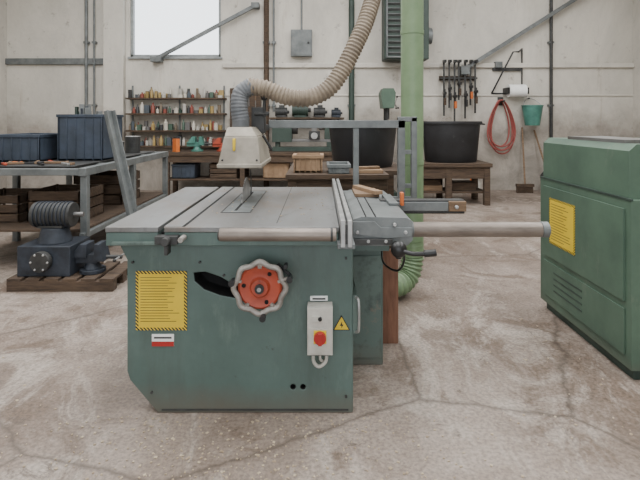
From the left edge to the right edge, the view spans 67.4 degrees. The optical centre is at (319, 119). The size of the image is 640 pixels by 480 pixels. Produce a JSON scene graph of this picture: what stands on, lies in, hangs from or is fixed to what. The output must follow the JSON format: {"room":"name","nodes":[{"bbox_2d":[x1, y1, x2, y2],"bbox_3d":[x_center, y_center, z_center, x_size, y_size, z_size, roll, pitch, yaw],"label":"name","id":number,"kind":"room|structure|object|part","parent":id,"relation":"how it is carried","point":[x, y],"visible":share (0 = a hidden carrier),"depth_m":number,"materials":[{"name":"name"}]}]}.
{"room":"woodworking shop","nodes":[
{"label":"woodworking shop","id":0,"kind":"room"},
{"bbox_2d":[0,0,6,188],"bbox_3d":[-6.100,-1.108,3.100,0.200,4.900,12.200,0,0,0],"label":"wall","id":1,"kind":"structure","parent":0,"point":[3,3],"depth_m":9.10,"materials":[{"name":"white paint"}]},
{"bbox_2d":[0,190,639,479],"bbox_3d":[0.000,1.392,3.100,12.400,0.100,12.600,0,0,0],"label":"floor","id":2,"kind":"structure","parent":0,"point":[458,381],"depth_m":2.34,"materials":[{"name":"concrete"}]},
{"bbox_2d":[7,261,126,291],"bbox_3d":[-2.033,1.292,3.990,0.835,0.100,0.480,0,0,0],"label":"pallet","id":3,"kind":"object","parent":2,"relation":"on","point":[116,272],"visible":0.59,"depth_m":3.75,"materials":[{"name":"brown wood"}]},
{"bbox_2d":[17,227,89,276],"bbox_3d":[-2.150,1.062,3.935,0.500,0.359,0.410,0,0,0],"label":"old gearbox","id":4,"kind":"object","parent":3,"relation":"on","point":[51,254],"visible":0.85,"depth_m":3.80,"materials":[{"name":"metal"}]},
{"bbox_2d":[28,201,84,227],"bbox_3d":[-2.160,0.782,3.980,0.400,0.220,0.220,0,0,0],"label":"motor","id":5,"kind":"object","parent":4,"relation":"on","point":[42,214],"visible":1,"depth_m":3.90,"materials":[{"name":"grey metal"}]},
{"bbox_2d":[74,240,124,274],"bbox_3d":[-1.820,1.120,3.930,0.400,0.240,0.227,0,0,0],"label":"bench vise","id":6,"kind":"object","parent":3,"relation":"on","point":[92,254],"visible":0.88,"depth_m":3.88,"materials":[{"name":"metal"}]},
{"bbox_2d":[0,151,168,240],"bbox_3d":[-2.725,0.877,5.350,1.350,0.930,2.300,0,0,0],"label":"bench","id":7,"kind":"object","parent":2,"relation":"on","point":[88,226],"visible":0.4,"depth_m":4.59,"materials":[{"name":"grey metal"}]},
{"bbox_2d":[0,188,38,222],"bbox_3d":[-3.060,0.833,4.750,0.480,0.262,0.500,0,0,0],"label":"wooden crate","id":8,"kind":"object","parent":7,"relation":"on","point":[17,213],"visible":0.68,"depth_m":4.50,"materials":[{"name":"brown wood"}]},
{"bbox_2d":[0,133,56,161],"bbox_3d":[-2.975,0.276,4.994,0.474,0.268,0.612,0,0,0],"label":"plastic crate","id":9,"kind":"object","parent":7,"relation":"on","point":[24,147],"visible":0.68,"depth_m":4.70,"materials":[{"name":"blue plastic"}]},
{"bbox_2d":[0,160,74,165],"bbox_3d":[-2.678,0.400,4.503,0.838,0.020,0.375,0,0,0],"label":"tool","id":10,"kind":"object","parent":7,"relation":"on","point":[38,162],"visible":1,"depth_m":4.45,"materials":[{"name":"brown metal"}]},
{"bbox_2d":[27,184,103,222],"bbox_3d":[-2.500,0.813,4.750,0.500,0.302,0.500,0,0,0],"label":"wooden crate","id":11,"kind":"object","parent":7,"relation":"on","point":[58,192],"visible":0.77,"depth_m":4.73,"materials":[{"name":"brown wood"}]},
{"bbox_2d":[56,114,123,160],"bbox_3d":[-2.425,0.176,5.094,0.474,0.468,0.512,0,0,0],"label":"plastic crate","id":12,"kind":"object","parent":7,"relation":"on","point":[80,137],"visible":0.94,"depth_m":4.85,"materials":[{"name":"plastic"}]},
{"bbox_2d":[75,104,101,113],"bbox_3d":[-2.479,0.107,5.078,0.348,0.559,0.308,0,0,28],"label":"contents","id":13,"kind":"object","parent":12,"relation":"in","point":[82,109],"visible":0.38,"depth_m":4.93,"materials":[{"name":"white paint"}]},
{"bbox_2d":[74,170,139,204],"bbox_3d":[-2.525,0.793,5.725,0.550,0.342,0.550,0,0,0],"label":"wooden crate","id":14,"kind":"object","parent":7,"relation":"on","point":[112,193],"visible":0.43,"depth_m":5.45,"materials":[{"name":"brown wood"}]},
{"bbox_2d":[123,136,140,152],"bbox_3d":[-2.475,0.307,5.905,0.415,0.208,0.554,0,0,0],"label":"paint can","id":15,"kind":"object","parent":7,"relation":"on","point":[132,143],"visible":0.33,"depth_m":5.97,"materials":[{"name":"grey metal"}]},
{"bbox_2d":[104,110,137,215],"bbox_3d":[-1.808,0.627,4.452,0.484,1.442,0.070,0,0,16],"label":"channel","id":16,"kind":"object","parent":2,"relation":"on","point":[111,119],"visible":0.59,"depth_m":4.46,"materials":[{"name":"grey metal"}]},
{"bbox_2d":[168,150,332,195],"bbox_3d":[-0.870,0.952,8.655,3.740,0.780,0.610,0,0,0],"label":"workbench","id":17,"kind":"object","parent":2,"relation":"on","point":[184,156],"visible":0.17,"depth_m":8.37,"materials":[{"name":"brown wood"}]},
{"bbox_2d":[171,163,200,178],"bbox_3d":[-2.400,0.906,8.634,0.424,0.248,0.412,0,0,0],"label":"plastic crate","id":18,"kind":"object","parent":17,"relation":"on","point":[179,170],"visible":0.9,"depth_m":8.44,"materials":[{"name":"blue plastic"}]},
{"bbox_2d":[187,136,212,151],"bbox_3d":[-2.156,0.428,8.600,0.440,0.264,0.249,0,0,0],"label":"bench vise","id":19,"kind":"object","parent":17,"relation":"on","point":[192,142],"visible":1,"depth_m":8.55,"materials":[{"name":"teal metal"}]},
{"bbox_2d":[213,138,222,151],"bbox_3d":[-1.710,0.440,8.600,0.400,0.240,0.227,0,0,0],"label":"bench vise","id":20,"kind":"object","parent":17,"relation":"on","point":[218,143],"visible":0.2,"depth_m":8.54,"materials":[{"name":"orange paint"}]},
{"bbox_2d":[173,137,267,151],"bbox_3d":[-1.073,0.432,8.625,3.147,0.257,0.522,0,0,0],"label":"clutter","id":21,"kind":"object","parent":17,"relation":"on","point":[176,140],"visible":0.25,"depth_m":8.43,"materials":[{"name":"orange plastic"}]},
{"bbox_2d":[209,163,239,178],"bbox_3d":[-1.700,0.896,8.640,0.500,0.268,0.400,0,0,0],"label":"wooden crate","id":22,"kind":"object","parent":17,"relation":"on","point":[215,173],"visible":0.66,"depth_m":8.44,"materials":[{"name":"brown wood"}]},
{"bbox_2d":[263,163,289,178],"bbox_3d":[-0.775,0.896,8.634,0.474,0.268,0.412,0,0,0],"label":"cardboard box","id":23,"kind":"object","parent":17,"relation":"on","point":[270,170],"visible":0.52,"depth_m":8.44,"materials":[{"name":"brown cardboard"}]},
{"bbox_2d":[272,128,331,150],"bbox_3d":[-0.275,0.296,8.630,1.150,0.528,0.340,0,0,0],"label":"machine","id":24,"kind":"object","parent":17,"relation":"on","point":[279,135],"visible":0.68,"depth_m":8.55,"materials":[{"name":"green paint"}]},
{"bbox_2d":[0,281,632,479],"bbox_3d":[0.003,1.340,2.742,4.398,0.005,2.527,0,0,0],"label":"wood shavings","id":25,"kind":"object","parent":2,"relation":"on","point":[296,417],"visible":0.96,"depth_m":1.96},
{"bbox_2d":[105,0,550,411],"bbox_3d":[0.083,-0.276,2.889,2.064,3.232,1.714,0,0,0],"label":"saw","id":26,"kind":"object","parent":2,"relation":"on","point":[246,298],"visible":1,"depth_m":2.20,"materials":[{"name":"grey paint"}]},
{"bbox_3d":[-0.366,0.978,2.196,0.993,0.704,0.008,0,0,0],"label":"cabinet trim","id":27,"kind":"part","parent":26,"relation":"part of","materials":[{"name":"green metal"}]},
{"bbox_2d":[217,127,270,167],"bbox_3d":[-0.445,0.154,2.900,0.250,0.225,0.514,0,0,0],"label":"hood","id":28,"kind":"object","parent":26,"relation":"attached to","point":[242,147],"depth_m":2.67,"materials":[{"name":"beige plastic"}]},
{"bbox_3d":[-0.440,0.507,2.885,0.003,0.390,0.410,0,0,0],"label":"saw blade","id":29,"kind":"part","parent":26,"relation":"part of","materials":[{"name":"metal"}]},
{"bbox_3d":[0.113,0.489,2.770,0.075,0.125,1.460,0,0,0],"label":"sliding table rail","id":30,"kind":"part","parent":26,"relation":"part of","materials":[{"name":"metal"}]},
{"bbox_3d":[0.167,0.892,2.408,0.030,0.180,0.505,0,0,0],"label":"door handle","id":31,"kind":"part","parent":26,"relation":"part of","materials":[{"name":"metal"}]},
{"bbox_3d":[0.413,0.570,2.118,0.196,0.078,0.120,0,0,11],"label":"clamp lever","id":32,"kind":"part","parent":26,"relation":"part of","materials":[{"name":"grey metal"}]},
{"bbox_2d":[285,162,396,248],"bbox_3d":[0.250,0.892,4.490,1.060,0.900,1.220,0,0,0],"label":"workbench","id":33,"kind":"object","parent":2,"relation":"on","point":[384,181],"visible":0.31,"depth_m":3.91,"materials":[{"name":"brown wood"}]},
{"bbox_2d":[292,153,323,172],"bbox_3d":[-0.100,0.366,4.119,0.264,0.148,0.262,0,0,0],"label":"cardboard box","id":34,"kind":"object","parent":33,"relation":"on","point":[303,162],"visible":1,"depth_m":4.00,"materials":[{"name":"beige cardboard"}]},
{"bbox_2d":[327,161,350,173],"bbox_3d":[0.155,0.401,4.054,0.194,0.078,0.292,0,0,0],"label":"tray","id":35,"kind":"object","parent":33,"relation":"on","point":[334,167],"visible":1,"depth_m":3.91,"materials":[{"name":"grey paint"}]},
{"bbox_2d":[322,128,395,167],"bbox_3d":[0.410,0.230,4.620,0.660,0.420,0.658,0,0,44],"label":"tub","id":36,"kind":"object","parent":33,"relation":"on","point":[376,145],"visible":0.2,"depth_m":4.38,"materials":[{"name":"black plastic"}]},
{"bbox_2d":[359,166,382,172],"bbox_3d":[0.408,0.414,4.025,0.224,0.051,0.150,0,0,0],"label":"wood offcut","id":37,"kind":"object","parent":33,"relation":"on","point":[362,169],"visible":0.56,"depth_m":3.98,"materials":[{"name":"wood"}]},
{"bbox_2d":[378,88,398,195],"bbox_3d":[1.208,0.392,8.695,0.357,1.900,0.590,0,0,0],"label":"drill","id":38,"kind":"object","parent":2,"relation":"on","point":[387,96],"visible":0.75,"depth_m":8.40,"materials":[{"name":"green paint"}]},
{"bbox_2d":[383,249,397,343],"bbox_3d":[0.412,1.062,2.910,0.115,0.560,0.060,0,0,0],"label":"plywood sheet","id":39,"kind":"object","parent":2,"relation":"on","point":[390,278],"visible":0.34,"depth_m":2.88,"materials":[{"name":"brown wood"}]},
{"bbox_2d":[398,0,423,296],"bbox_3d":[0.453,-1.110,3.586,0.746,4.887,0.232,0,0,-19],"label":"duct","id":40,"kind":"object","parent":2,"relation":"on","point":[412,11],"visible":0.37,"depth_m":3.62,"materials":[{"name":"green metal"}]},
{"bbox_2d":[424,160,492,205],"bbox_3d":[2.025,1.012,7.850,1.350,0.660,0.700,0,0,0],"label":"wooden bench","id":41,"kind":"object","parent":2,"relation":"on","point":[474,171],"visible":0.51,"depth_m":7.53,"materials":[{"name":"brown wood"}]},
{"bbox_2d":[424,179,475,190],"bbox_3d":[2.000,1.046,7.850,1.000,0.168,0.400,0,0,0],"label":"stack","id":42,"kind":"object","parent":41,"relation":"on","point":[429,184],"visible":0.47,"depth_m":7.68,"materials":[{"name":"brown wood"}]},
{"bbox_2d":[424,121,484,162],"bbox_3d":[2.140,0.350,7.860,1.107,0.660,0.673,0,0,0],"label":"tub","id":43,"kind":"object","parent":41,"relation":"on","point":[444,141],"visible":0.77,"depth_m":7.60,"materials":[{"name":"black plastic"}]},
{"bbox_2d":[515,127,533,192],"bbox_3d":[3.770,0.740,8.987,0.320,1.204,0.385,0,0,0],"label":"broom","id":44,"kind":"object","parent":2,"relation":"on","point":[520,188],"visible":1,"depth_m":8.81,"materials":[{"name":"brown wood"}]},
{"bbox_2d":[533,130,542,181],"bbox_3d":[4.192,0.765,9.020,0.255,1.155,0.280,0,0,0],"label":"shovel","id":45,"kind":"object","parent":2,"relation":"on","point":[533,130],"visible":0.28,"depth_m":9.03,"materials":[{"name":"brown wood"}]},
{"bbox_2d":[540,136,639,379],"bbox_3d":[2.087,0.725,2.955,1.026,1.235,1.010,0,0,0],"label":"machine","id":46,"kind":"object","parent":2,"relation":"on","point":[590,185],"visible":1,"depth_m":2.76,"materials":[{"name":"green paint"}]},
{"bbox_2d":[7,0,632,189],"bbox_3d":[0.000,-1.108,9.240,12.400,4.900,0.320,0,0,0],"label":"wall","id":47,"kind":"structure","parent":0,"point":[584,31],"depth_m":9.20,"materials":[{"name":"white paint"}]},
{"bbox_2d":[5,58,102,64],"bbox_3d":[-5.050,-1.118,9.170,1.900,0.120,0.060,0,0,0],"label":"trim","id":48,"kind":"structure","parent":47,"relation":"attached to","point":[8,61],"depth_m":9.14,"materials":[{"name":"grey paint"}]},
{"bbox_2d":[83,0,89,105],"bbox_3d":[-4.450,-1.103,9.151,0.100,4.890,0.090,0,0,0],"label":"conduit pipe","id":49,"kind":"object","parent":47,"relation":"attached to","point":[86,42],"visible":0.55,"depth_m":9.12,"materials":[{"name":"grey metal"}]},
{"bbox_2d":[91,0,97,113],"bbox_3d":[-4.300,-1.703,9.156,0.080,3.690,0.080,0,0,0],"label":"conduit pipe","id":50,"kind":"object","parent":47,"relation":"attached to","point":[93,42],"visible":0.68,"depth_m":9.12,"materials":[{"name":"grey metal"}]},
{"bbox_2d":[128,0,221,58],"bbox_3d":[-2.770,-1.888,9.235,1.800,1.440,0.170,0,0,0],"label":"window","id":51,"kind":"structure","parent":47,"relation":"in","point":[133,56],"depth_m":9.23,"materials":[{"name":"glass"}]},
{"bbox_2d":[125,86,226,149],"bbox_3d":[-2.710,-0.008,9.086,1.860,1.300,0.220,0,0,0],"label":"shelf unit","id":52,"kind":"object","parent":47,"relation":"attached to","point":[132,98],"visible":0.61,"depth_m":8.98,"materials":[{"name":"brown wood"}]},
{"bbox_2d":[150,2,259,62],"bbox_3d":[-2.175,-1.658,9.116,2.050,1.120,0.160,0,0,0],"label":"brace","id":53,"kind":"object","parent":47,"relation":"attached to","point":[254,5],"visible":1,"depth_m":9.05,"materials":[{"name":"grey metal"}]},
{"bbox_2d":[230,88,261,126],"bbox_3d":[-1.420,-0.208,9.165,0.600,0.800,0.062,0,0,0],"label":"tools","id":54,"kind":"object","parent":47,"relation":"hanging from","point":[253,101],"visible":0.12,"depth_m":9.17,"materials":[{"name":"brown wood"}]},
{"bbox_2d":[263,0,269,186],"bbox_3d":[-1.020,-1.103,9.141,0.140,4.890,0.110,0,0,0],"label":"conduit pipe","id":55,"kind":"object","parent":47,"relation":"attached to","point":[266,42],"visible":0.65,"depth_m":9.09,"materials":[{"name":"brown metal"}]},
{"bbox_2d":[272,0,275,111],"bbox_3d":[-0.880,-1.853,9.156,0.080,3.390,0.080,0,0,0],"label":"conduit pipe","id":56,"kind":"object","parent":47,"relation":"attached to","point":[273,41],"visible":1,"depth_m":9.12,"materials":[{"name":"grey metal"}]},
{"bbox_2d":[291,0,311,56],"bbox_3d":[-0.350,-2.378,9.111,0.400,2.340,0.170,0,0,0],"label":"electrical box","id":57,"kind":"object","parent":47,"relation":"attached to","point":[301,40],"visible":1,"depth_m":9.05,"materials":[{"name":"grey paint"}]},
{"bbox_2d":[269,117,343,119],"bbox_3d":[-0.250,0.100,9.046,1.400,0.296,0.300,0,0,0],"label":"shelf","id":58,"kind":"object","parent":47,"relation":"attached to","point":[274,118],"visible":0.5,"depth_m":8.89,"materials":[{"name":"brown wood"}]},
{"bbox_2d":[275,105,288,116],"bbox_3d":[-0.710,-0.165,9.046,0.260,0.230,0.184,0,0,0],"label":"motor","id":59,"kind":"object","parent":58,"relation":"on","point":[281,111],"visible":0.99,"depth_m":8.98,"materials":[{"name":"grey metal"}]},
{"bbox_2d":[292,106,310,116],"bbox_3d":[-0.346,-0.205,9.046,0.351,0.310,0.248,0,0,0],"label":"motor","id":60,"kind":"object","parent":58,"relation":"on","point":[296,111],"visible":0.74,"depth_m":8.94,"materials":[{"name":"green paint"}]},
{"bbox_2d":[314,105,326,116],"bbox_3d":[0.010,-0.165,9.046,0.260,0.230,0.184,0,0,0],"label":"motor","id":61,"kind":"object","parent":58,"relation":"on","point":[319,111],"visible":0.98,"depth_m":8.98,"materials":[{"name":"grey metal"}]},
{"bbox_2d":[331,108,341,116],"bbox_3d":[0.318,-0.142,9.046,0.208,0.184,0.147,0,0,0],"label":"motor","id":62,"kind":"object","parent":58,"relation":"on","point":[336,112],"visible":0.96,"depth_m":8.98,"materials":[{"name":"metal"}]},
{"bbox_2d":[347,0,355,119],"bbox_3d":[0.600,-1.103,9.139,0.150,4.890,0.115,0,0,0],"label":"conduit pipe","id":63,"kind":"object","parent":47,"relation":"attached to","point":[351,105],"visible":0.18,"depth_m":9.09,"materials":[{"name":"metal"}]},
{"bbox_2d":[382,0,432,61],"bbox_3d":[1.620,-1.683,8.933,0.900,1.450,0.526,0,0,0],"label":"heater","id":64,"kind":"object","parent":47,"relation":"attached to","point":[391,9],"visible":0.49,"depth_m":8.72,"materials":[{"name":"green paint"}]},
{"bbox_2d":[223,63,633,67],"bbox_3d":[2.070,-1.043,9.175,7.860,0.090,0.050,0,0,0],"label":"trim","id":65,"kind":"structure","parent":47,"relation":"attached to","point":[225,65],"depth_m":9.15,"materials":[{"name":"grey metal"}]},
{"bbox_2d":[225,94,633,95],"bbox_3d":[2.070,-0.473,9.190,7.860,0.030,0.020,0,0,0],"label":"trim","id":66,"kind":"structure","parent":47,"relation":"attached to","point":[225,94],"depth_m":9.18,"materials":[{"name":"grey metal"}]},
{"bbox_2d":[439,60,477,120],"bbox_3d":[2.630,-0.558,9.074,0.700,1.160,0.244,0,0,0],"label":"rack","id":67,"kind":"object","parent":47,"relation":"attached to","point":[459,78],"visible":0.99,"depth_m":9.05,"materials":[{"name":"black metal"}]},
{"bbox_2d":[487,97,515,154],"bbox_3d":[3.420,0.108,9.086,0.551,1.093,0.220,0,0,0],"label":"coil","id":68,"kind":"object","parent":47,"relation":"attached to","point":[500,100],"visible":1,"depth_m":9.08,"materials":[{"name":"red rubber"}]},
{"bbox_2d":[491,48,528,96],"bbox_3d":[3.583,-0.900,9.056,0.635,0.945,0.280,0,0,0],"label":"paper towel holder","id":69,"kind":"object","parent":47,"relation":"attached to","point":[521,90],"visible":1,"depth_m":9.04,"materials":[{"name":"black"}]},
{"bbox_2d":[460,0,576,74],"bbox_3d":[3.980,-1.733,9.116,2.640,1.750,0.160,0,0,0],"label":"brace","id":70,"kind":"object","parent":47,"relation":"attached to","point":[464,70],"visible":0.87,"depth_m":9.04,"materials":[{"name":"grey metal"}]},
{"bbox_2d":[521,98,543,125],"bbox_3d":[3.980,-0.162,8.998,0.390,0.528,0.395,0,0,0],"label":"plastic bucket","id":71,"kind":"object","parent":47,"relation":"attached to","point":[532,114],"visible":1,"depth_m":8.87,"materials":[{"name":"plastic"}]},
{"bbox_2d":[547,0,553,137],"bbox_3d":[4.400,-1.103,9.151,0.100,4.890,0.090,0,0,0],"label":"conduit pipe","id":72,"kind":"object","parent":47,"relation":"attached to","point":[550,42],"visible":0.68,"depth_m":9.12,"materials":[{"name":"grey metal"}]},
{"bbox_2d":[633,0,639,137],"bbox_3d":[6.100,-1.108,3.100,0.200,4.900,12.200,0,0,0],"label":"wall","id":73,"kind":"structure","parent":0,"point":[636,3],"depth_m":9.10,"materials":[{"name":"white paint"}]}
]}

